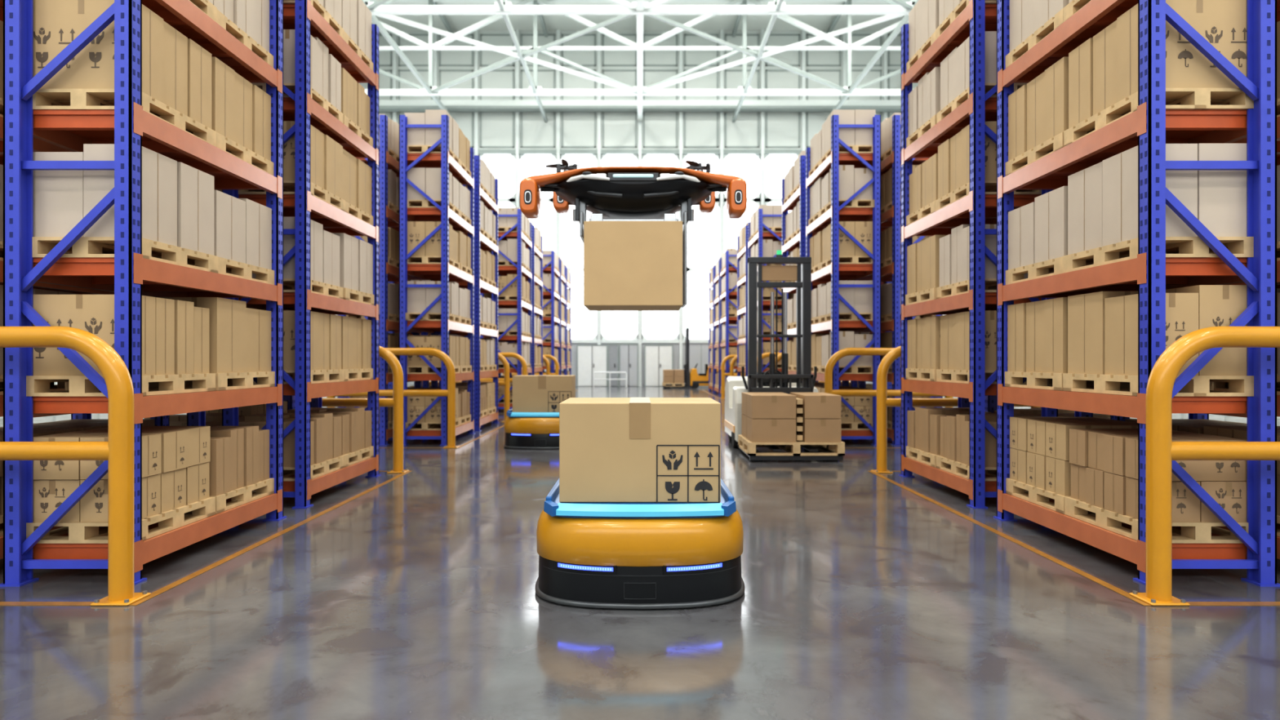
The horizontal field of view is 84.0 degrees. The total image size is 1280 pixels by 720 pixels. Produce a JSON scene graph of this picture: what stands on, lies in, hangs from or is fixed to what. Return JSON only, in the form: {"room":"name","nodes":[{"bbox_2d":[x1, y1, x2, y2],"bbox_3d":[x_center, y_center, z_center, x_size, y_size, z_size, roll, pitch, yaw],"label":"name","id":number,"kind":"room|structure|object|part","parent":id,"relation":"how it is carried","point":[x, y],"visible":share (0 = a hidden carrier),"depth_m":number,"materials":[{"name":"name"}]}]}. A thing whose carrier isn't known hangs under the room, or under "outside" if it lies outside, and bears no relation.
{"room":"warehouse","nodes":[
{"label":"warehouse","id":0,"kind":"room"},
{"bbox_2d":[520,159,746,311],"bbox_3d":[-0.064,-1.254,7.337,2.173,1.480,1.446,0,0,0],"label":"drone","id":1,"kind":"object","parent":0,"point":[635,245],"visible":1,"depth_m":6.72,"materials":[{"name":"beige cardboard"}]},
{"bbox_2d":[358,29,917,386],"bbox_3d":[0.000,-8.100,38.055,30.700,19.000,0.390,0,0,0],"label":"wall","id":2,"kind":"structure","parent":0,"point":[517,133],"depth_m":38.00,"materials":[{"name":"white metal"}]},
{"bbox_2d":[478,154,515,206],"bbox_3d":[-7.630,-6.050,38.060,2.000,10.100,0.120,0,0,0],"label":"window","id":3,"kind":"structure","parent":2,"relation":"in","point":[512,199],"depth_m":38.00,"materials":[{"name":"white glass"}]},
{"bbox_2d":[519,154,556,253],"bbox_3d":[-5.450,-6.050,38.060,2.000,10.100,0.120,0,0,0],"label":"window","id":4,"kind":"structure","parent":2,"relation":"in","point":[521,156],"depth_m":38.00,"materials":[{"name":"white glass"}]},
{"bbox_2d":[560,154,597,339],"bbox_3d":[-3.270,-6.050,38.060,2.000,10.100,0.120,0,0,0],"label":"window","id":5,"kind":"structure","parent":2,"relation":"in","point":[562,156],"depth_m":38.00,"materials":[{"name":"white glass"}]},
{"bbox_2d":[576,344,607,386],"bbox_3d":[-2.540,0.295,37.775,1.640,2.210,0.130,0,0,0],"label":"door","id":6,"kind":"structure","parent":2,"relation":"in","point":[590,358],"depth_m":37.76,"materials":[{"name":"white paint"}]},
{"bbox_2d":[608,343,618,386],"bbox_3d":[-1.420,0.270,37.775,0.560,2.260,0.130,0,0,0],"label":"door","id":7,"kind":"structure","parent":2,"relation":"in","point":[613,348],"depth_m":37.76,"materials":[{"name":"grey metal"}]},
{"bbox_2d":[600,154,638,339],"bbox_3d":[-1.090,-6.050,38.060,2.000,10.100,0.120,0,0,0],"label":"window","id":8,"kind":"structure","parent":2,"relation":"in","point":[602,156],"depth_m":38.00,"materials":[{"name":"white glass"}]},
{"bbox_2d":[618,343,638,386],"bbox_3d":[-0.600,0.270,37.775,1.020,2.260,0.130,0,0,0],"label":"door","id":9,"kind":"structure","parent":2,"relation":"in","point":[628,353],"depth_m":37.76,"materials":[{"name":"grey metal"}]},
{"bbox_2d":[378,99,901,111],"bbox_3d":[0.000,-13.450,37.580,30.520,0.500,0.560,0,0,0],"label":"ceiling beam","id":10,"kind":"structure","parent":2,"relation":"attached to","point":[384,105],"depth_m":37.45,"materials":[{"name":"white metal"}]},
{"bbox_2d":[644,344,673,386],"bbox_3d":[1.000,0.295,37.775,1.520,2.210,0.130,0,0,0],"label":"door","id":11,"kind":"structure","parent":2,"relation":"in","point":[658,357],"depth_m":37.76,"materials":[{"name":"white paint"}]},
{"bbox_2d":[641,154,679,339],"bbox_3d":[1.090,-6.050,38.060,2.000,10.100,0.120,0,0,0],"label":"window","id":12,"kind":"structure","parent":2,"relation":"in","point":[643,156],"depth_m":38.00,"materials":[{"name":"white glass"}]},
{"bbox_2d":[682,154,719,339],"bbox_3d":[3.270,-6.050,38.060,2.000,10.100,0.120,0,0,0],"label":"window","id":13,"kind":"structure","parent":2,"relation":"in","point":[717,156],"depth_m":38.00,"materials":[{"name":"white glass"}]},
{"bbox_2d":[723,154,760,253],"bbox_3d":[5.450,-6.050,38.060,2.000,10.100,0.120,0,0,0],"label":"window","id":14,"kind":"structure","parent":2,"relation":"in","point":[757,200],"depth_m":38.00,"materials":[{"name":"white metal"}]},
{"bbox_2d":[764,154,799,204],"bbox_3d":[7.630,-6.050,38.060,2.000,10.100,0.120,0,0,0],"label":"window","id":15,"kind":"structure","parent":2,"relation":"in","point":[767,199],"depth_m":38.00,"materials":[{"name":"white metal"}]},
{"bbox_2d":[364,0,913,95],"bbox_3d":[0.000,-15.045,34.000,30.600,4.730,0.280,0,0,0],"label":"roof truss","id":16,"kind":"object","parent":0,"point":[438,46],"depth_m":33.92,"materials":[{"name":"white metal"}]},
{"bbox_2d":[0,386,1279,719],"bbox_3d":[0.000,1.498,13.000,30.520,0.203,50.000,0,0,0],"label":"floor","id":17,"kind":"structure","parent":0,"point":[415,597],"depth_m":3.79,"materials":[{"name":"concrete"}]},
{"bbox_2d":[0,326,151,605],"bbox_3d":[-3.985,0.602,4.140,2.150,1.597,0.200,0,0,0],"label":"guard rail","id":18,"kind":"object","parent":17,"relation":"on","point":[118,451],"visible":1,"depth_m":4.09,"materials":[{"name":"yellow metal"}]},
{"bbox_2d":[0,0,168,559],"bbox_3d":[-4.565,-1.363,5.355,0.830,5.526,1.930,0,0,0],"label":"rack","id":19,"kind":"object","parent":17,"relation":"on","point":[78,421],"visible":0.05,"depth_m":5.06,"materials":[{"name":"metal"}]},
{"bbox_2d":[0,0,286,586],"bbox_3d":[-3.555,-1.373,5.355,0.830,5.546,1.930,0,0,0],"label":"rack","id":20,"kind":"object","parent":17,"relation":"on","point":[156,105],"visible":0.93,"depth_m":4.67,"materials":[{"name":"blue paint"}]},
{"bbox_2d":[144,189,294,426],"bbox_3d":[-4.565,-1.363,7.665,0.830,5.526,1.930,0,0,0],"label":"rack","id":21,"kind":"object","parent":17,"relation":"on","point":[213,417],"visible":0.02,"depth_m":7.68,"materials":[{"name":"blue paint"}]},
{"bbox_3d":[-4.565,-1.310,7.665,0.830,5.420,1.930,0,0,0],"label":"rack frame","id":22,"kind":"part","parent":21,"relation":"part of","materials":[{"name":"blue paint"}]},
{"bbox_2d":[222,0,381,508],"bbox_3d":[-3.555,-1.373,7.665,0.830,5.546,1.930,0,0,0],"label":"rack","id":23,"kind":"object","parent":17,"relation":"on","point":[331,196],"visible":0.77,"depth_m":7.33,"materials":[{"name":"blue paint"}]},
{"bbox_2d":[322,346,408,473],"bbox_3d":[-3.985,0.602,8.880,2.150,1.597,0.200,0,0,0],"label":"guard rail","id":24,"kind":"object","parent":17,"relation":"on","point":[397,402],"visible":0.43,"depth_m":8.83,"materials":[{"name":"metal"}]},
{"bbox_2d":[337,114,421,445],"bbox_3d":[-4.565,-1.363,12.605,0.830,5.526,1.930,0,0,0],"label":"rack","id":25,"kind":"object","parent":17,"relation":"on","point":[388,130],"visible":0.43,"depth_m":11.83,"materials":[{"name":"blue metal"}]},
{"bbox_2d":[326,347,459,448],"bbox_3d":[-3.985,0.602,11.390,2.150,1.597,0.200,0,0,0],"label":"guard rail","id":26,"kind":"object","parent":17,"relation":"on","point":[450,393],"visible":0.59,"depth_m":11.34,"materials":[{"name":"yellow metal"}]},
{"bbox_2d":[387,281,439,389],"bbox_3d":[-4.565,-1.343,14.915,0.830,5.486,1.930,0,0,0],"label":"rack","id":27,"kind":"object","parent":17,"relation":"on","point":[425,383],"visible":0.02,"depth_m":13.97,"materials":[{"name":"orange metal"}]},
{"bbox_2d":[399,109,475,445],"bbox_3d":[-3.555,-1.373,12.605,0.830,5.546,1.930,0,0,0],"label":"rack","id":28,"kind":"object","parent":17,"relation":"on","point":[436,157],"visible":0.88,"depth_m":11.78,"materials":[{"name":"blue metal"}]},
{"bbox_2d":[422,352,509,422],"bbox_3d":[-3.985,0.602,16.130,2.150,1.597,0.200,0,0,0],"label":"guard rail","id":29,"kind":"object","parent":17,"relation":"on","point":[506,366],"visible":0.36,"depth_m":16.08,"materials":[{"name":"metal"}]},
{"bbox_2d":[439,155,499,431],"bbox_3d":[-3.555,-1.343,14.915,0.830,5.486,1.930,0,0,0],"label":"rack","id":30,"kind":"object","parent":17,"relation":"on","point":[486,186],"visible":0.44,"depth_m":14.74,"materials":[{"name":"blue paint"}]},
{"bbox_2d":[480,251,491,337],"bbox_3d":[-4.565,-1.363,19.855,0.830,5.526,1.930,0,0,0],"label":"rack","id":31,"kind":"object","parent":17,"relation":"on","point":[483,295],"visible":0.02,"depth_m":19.50,"materials":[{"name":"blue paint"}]},
{"bbox_3d":[-4.565,-1.310,19.855,0.830,5.420,1.930,0,0,0],"label":"rack frame","id":32,"kind":"part","parent":31,"relation":"part of","materials":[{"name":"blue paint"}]},
{"bbox_2d":[489,274,504,377],"bbox_3d":[-4.565,-1.363,22.165,0.830,5.526,1.930,0,0,0],"label":"rack","id":33,"kind":"object","parent":17,"relation":"on","point":[500,375],"visible":0.02,"depth_m":21.22,"materials":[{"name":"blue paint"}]},
{"bbox_2d":[480,352,527,382],"bbox_3d":[-3.985,0.602,18.640,2.150,1.597,0.200,0,0,0],"label":"guard rail","id":34,"kind":"object","parent":17,"relation":"on","point":[517,356],"visible":0.27,"depth_m":18.59,"materials":[{"name":"metal"}]},
{"bbox_2d":[491,207,532,408],"bbox_3d":[-3.555,-1.363,19.855,0.830,5.526,1.930,0,0,0],"label":"rack","id":35,"kind":"object","parent":17,"relation":"on","point":[514,228],"visible":0.55,"depth_m":19.02,"materials":[{"name":"blue metal"}]},
{"bbox_2d":[501,355,550,376],"bbox_3d":[-3.985,0.602,23.380,2.150,1.597,0.200,0,0,0],"label":"guard rail","id":36,"kind":"object","parent":17,"relation":"on","point":[546,361],"visible":0.14,"depth_m":23.33,"materials":[{"name":"yellow metal"}]},
{"bbox_2d":[509,223,542,377],"bbox_3d":[-3.555,-1.373,22.165,0.830,5.546,1.930,0,0,0],"label":"rack","id":37,"kind":"object","parent":17,"relation":"on","point":[537,239],"visible":0.28,"depth_m":22.19,"materials":[{"name":"metal"}]},
{"bbox_2d":[502,354,558,375],"bbox_3d":[-3.985,0.602,25.890,2.150,1.597,0.200,0,0,0],"label":"guard rail","id":38,"kind":"object","parent":17,"relation":"on","point":[547,356],"visible":0.37,"depth_m":25.84,"materials":[{"name":"yellow metal"}]},
{"bbox_2d":[503,374,575,448],"bbox_3d":[-1.560,0.826,11.750,1.288,1.148,1.284,0,0,0],"label":"robot","id":39,"kind":"object","parent":17,"relation":"on","point":[532,422],"visible":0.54,"depth_m":11.33,"materials":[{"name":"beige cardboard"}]},
{"bbox_2d":[506,408,559,417],"bbox_3d":[-1.560,0.855,11.744,1.122,0.110,1.132,0,0,0],"label":"tray","id":40,"kind":"object","parent":39,"relation":"on","point":[513,412],"depth_m":11.23,"materials":[{"name":"blue plastic"}]},
{"bbox_2d":[534,250,559,375],"bbox_3d":[-3.555,-1.343,27.105,0.830,5.486,1.930,0,0,0],"label":"rack","id":41,"kind":"object","parent":17,"relation":"on","point":[551,261],"visible":0.41,"depth_m":26.28,"materials":[{"name":"metal"}]},
{"bbox_2d":[542,257,565,375],"bbox_3d":[-3.555,-1.373,29.415,0.830,5.546,1.930,0,0,0],"label":"rack","id":42,"kind":"object","parent":17,"relation":"on","point":[562,267],"visible":0.25,"depth_m":29.41,"materials":[{"name":"metal"}]},
{"bbox_2d":[550,264,571,375],"bbox_3d":[-3.555,-1.373,31.725,0.830,5.546,1.930,0,0,0],"label":"rack","id":43,"kind":"object","parent":17,"relation":"on","point":[568,274],"visible":0.29,"depth_m":31.82,"materials":[{"name":"blue metal"}]},
{"bbox_2d":[592,371,626,386],"bbox_3d":[-1.550,1.002,36.600,1.770,0.795,0.067,0,0,0],"label":"rail","id":44,"kind":"object","parent":17,"relation":"on","point":[609,372],"visible":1,"depth_m":36.57,"materials":[{"name":"white metal"}]},
{"bbox_2d":[535,397,744,608],"bbox_3d":[0.000,0.826,4.600,1.288,1.148,1.284,0,0,0],"label":"robot","id":45,"kind":"object","parent":17,"relation":"on","point":[640,513],"visible":1,"depth_m":4.13,"materials":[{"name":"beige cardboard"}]},
{"bbox_2d":[543,478,736,518],"bbox_3d":[0.000,0.855,4.594,1.122,0.110,1.132,0,0,0],"label":"tray","id":46,"kind":"object","parent":45,"relation":"on","point":[557,504],"depth_m":4.10,"materials":[{"name":"blue plastic"}]},
{"bbox_2d":[662,326,718,388],"bbox_3d":[2.550,-0.145,35.800,2.800,3.090,1.350,0,0,0],"label":"forklift","id":47,"kind":"object","parent":17,"relation":"on","point":[684,378],"visible":0.92,"depth_m":35.18,"materials":[{"name":"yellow metal"}]},
{"bbox_2d":[708,264,729,392],"bbox_3d":[3.555,-1.373,31.725,0.830,5.546,1.930,0,0,0],"label":"rack","id":48,"kind":"object","parent":17,"relation":"on","point":[711,274],"visible":0.39,"depth_m":31.79,"materials":[{"name":"blue metal"}]},
{"bbox_2d":[714,257,737,395],"bbox_3d":[3.555,-1.373,29.415,0.830,5.546,1.930,0,0,0],"label":"rack","id":49,"kind":"object","parent":17,"relation":"on","point":[717,268],"visible":0.23,"depth_m":29.39,"materials":[{"name":"metal"}]},
{"bbox_2d":[720,248,745,395],"bbox_3d":[3.555,-1.373,27.105,0.830,5.546,1.930,0,0,0],"label":"rack","id":50,"kind":"object","parent":17,"relation":"on","point":[728,261],"visible":0.43,"depth_m":26.28,"materials":[{"name":"blue metal"}]},
{"bbox_2d":[720,354,745,398],"bbox_3d":[3.985,0.602,25.890,2.150,1.597,0.200,0,0,0],"label":"guard rail","id":51,"kind":"object","parent":17,"relation":"on","point":[732,356],"visible":0.42,"depth_m":25.84,"materials":[{"name":"metal"}]},
{"bbox_2d":[729,355,745,376],"bbox_3d":[3.985,0.602,23.380,2.150,1.597,0.200,0,0,0],"label":"guard rail","id":52,"kind":"object","parent":17,"relation":"on","point":[733,361],"visible":0.15,"depth_m":23.33,"materials":[{"name":"metal"}]},
{"bbox_2d":[737,222,770,376],"bbox_3d":[3.555,-1.373,22.165,0.830,5.546,1.930,0,0,0],"label":"rack","id":53,"kind":"object","parent":17,"relation":"on","point":[742,239],"visible":0.28,"depth_m":22.19,"materials":[{"name":"metal"}]},
{"bbox_2d":[747,204,788,372],"bbox_3d":[3.555,-1.373,19.855,0.830,5.546,1.930,0,0,0],"label":"rack","id":54,"kind":"object","parent":17,"relation":"on","point":[765,225],"visible":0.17,"depth_m":19.03,"materials":[{"name":"metal"}]},
{"bbox_2d":[761,352,781,359],"bbox_3d":[3.985,0.602,18.640,2.150,1.597,0.200,0,0,0],"label":"guard rail","id":55,"kind":"object","parent":17,"relation":"on","point":[766,354],"visible":0.16,"depth_m":18.59,"materials":[{"name":"yellow metal"}]},
{"bbox_2d":[724,249,844,460],"bbox_3d":[2.150,-0.145,11.150,1.350,3.090,2.800,0,0,0],"label":"forklift","id":56,"kind":"object","parent":17,"relation":"on","point":[775,409],"visible":1,"depth_m":10.84,"materials":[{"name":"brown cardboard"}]},
{"bbox_2d":[788,251,795,340],"bbox_3d":[4.565,-1.363,19.855,0.830,5.526,1.930,0,0,0],"label":"rack","id":57,"kind":"object","parent":17,"relation":"on","point":[790,295],"visible":0.02,"depth_m":19.81,"materials":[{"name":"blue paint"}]},
{"bbox_2d":[782,151,840,386],"bbox_3d":[3.555,-1.373,14.915,0.830,5.546,1.930,0,0,0],"label":"rack","id":58,"kind":"object","parent":17,"relation":"on","point":[793,184],"visible":0.12,"depth_m":14.85,"materials":[{"name":"blue paint"}]},
{"bbox_2d":[777,353,857,383],"bbox_3d":[3.985,0.602,16.130,2.150,1.597,0.200,0,0,0],"label":"guard rail","id":59,"kind":"object","parent":17,"relation":"on","point":[779,356],"visible":0.03,"depth_m":16.08,"materials":[{"name":"metal"}]},
{"bbox_2d":[805,109,880,445],"bbox_3d":[3.555,-1.373,12.605,0.830,5.546,1.930,0,0,0],"label":"rack","id":60,"kind":"object","parent":17,"relation":"on","point":[843,159],"visible":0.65,"depth_m":11.78,"materials":[{"name":"blue metal"}]},
{"bbox_2d":[840,232,892,389],"bbox_3d":[4.565,-1.363,14.915,0.830,5.526,1.930,0,0,0],"label":"rack","id":61,"kind":"object","parent":17,"relation":"on","point":[853,383],"visible":0.02,"depth_m":14.04,"materials":[{"name":"blue paint"}]},
{"bbox_2d":[824,347,953,407],"bbox_3d":[3.985,0.602,11.390,2.150,1.597,0.200,0,0,0],"label":"guard rail","id":62,"kind":"object","parent":17,"relation":"on","point":[829,366],"visible":0.29,"depth_m":11.34,"materials":[{"name":"metal"}]},
{"bbox_2d":[858,112,942,445],"bbox_3d":[4.565,-1.373,12.605,0.830,5.546,1.930,0,0,0],"label":"rack","id":63,"kind":"object","parent":17,"relation":"on","point":[891,127],"visible":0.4,"depth_m":11.82,"materials":[{"name":"blue metal"}]},
{"bbox_2d":[871,346,1040,473],"bbox_3d":[3.985,0.602,8.880,2.150,1.597,0.200,0,0,0],"label":"guard rail","id":64,"kind":"object","parent":17,"relation":"on","point":[882,402],"visible":0.47,"depth_m":8.83,"materials":[{"name":"yellow metal"}]},
{"bbox_2d":[898,0,1057,508],"bbox_3d":[3.555,-1.373,7.665,0.830,5.546,1.930,0,0,0],"label":"rack","id":65,"kind":"object","parent":17,"relation":"on","point":[948,47],"visible":0.76,"depth_m":7.37,"materials":[{"name":"blue paint"}]},
{"bbox_2d":[985,395,1132,419],"bbox_3d":[4.565,-1.373,7.665,0.830,5.546,1.930,0,0,0],"label":"rack","id":66,"kind":"object","parent":17,"relation":"on","point":[990,400],"visible":0.02,"depth_m":7.91,"materials":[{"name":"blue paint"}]},
{"bbox_3d":[4.565,-1.310,7.665,0.830,5.420,1.930,0,0,0],"label":"rack frame","id":67,"kind":"part","parent":66,"relation":"part of","materials":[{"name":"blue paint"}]},
{"bbox_2d":[993,0,1279,586],"bbox_3d":[3.555,-1.363,5.355,0.830,5.526,1.930,0,0,0],"label":"rack","id":68,"kind":"object","parent":17,"relation":"on","point":[1131,112],"visible":0.88,"depth_m":4.65,"materials":[{"name":"metal"}]},
{"bbox_2d":[1111,0,1279,559],"bbox_3d":[4.565,-1.363,5.355,0.830,5.526,1.930,0,0,0],"label":"rack","id":69,"kind":"object","parent":17,"relation":"on","point":[1198,423],"visible":0.05,"depth_m":5.02,"materials":[{"name":"metal"}]},
{"bbox_2d":[1128,326,1279,605],"bbox_3d":[3.985,0.602,4.140,2.150,1.597,0.200,0,0,0],"label":"guard rail","id":70,"kind":"object","parent":17,"relation":"on","point":[1161,451],"visible":1,"depth_m":4.09,"materials":[{"name":"yellow metal"}]},
{"bbox_2d":[371,1,908,31],"bbox_3d":[0.000,-17.700,13.150,30.520,0.200,50.300,0,0,0],"label":"roof truss","id":71,"kind":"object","parent":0,"point":[456,22],"depth_m":36.81,"materials":[{"name":"white metal"}]},
{"bbox_2d":[363,0,916,14],"bbox_3d":[0.000,-15.045,26.000,30.600,4.730,0.280,0,0,0],"label":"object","id":72,"kind":"object","parent":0,"point":[384,9],"depth_m":25.86,"materials":[{"name":"white metal"}]},
{"bbox_2d":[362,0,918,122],"bbox_3d":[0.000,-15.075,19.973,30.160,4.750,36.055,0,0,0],"label":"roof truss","id":73,"kind":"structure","parent":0,"point":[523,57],"depth_m":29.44,"materials":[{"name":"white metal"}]}
]}

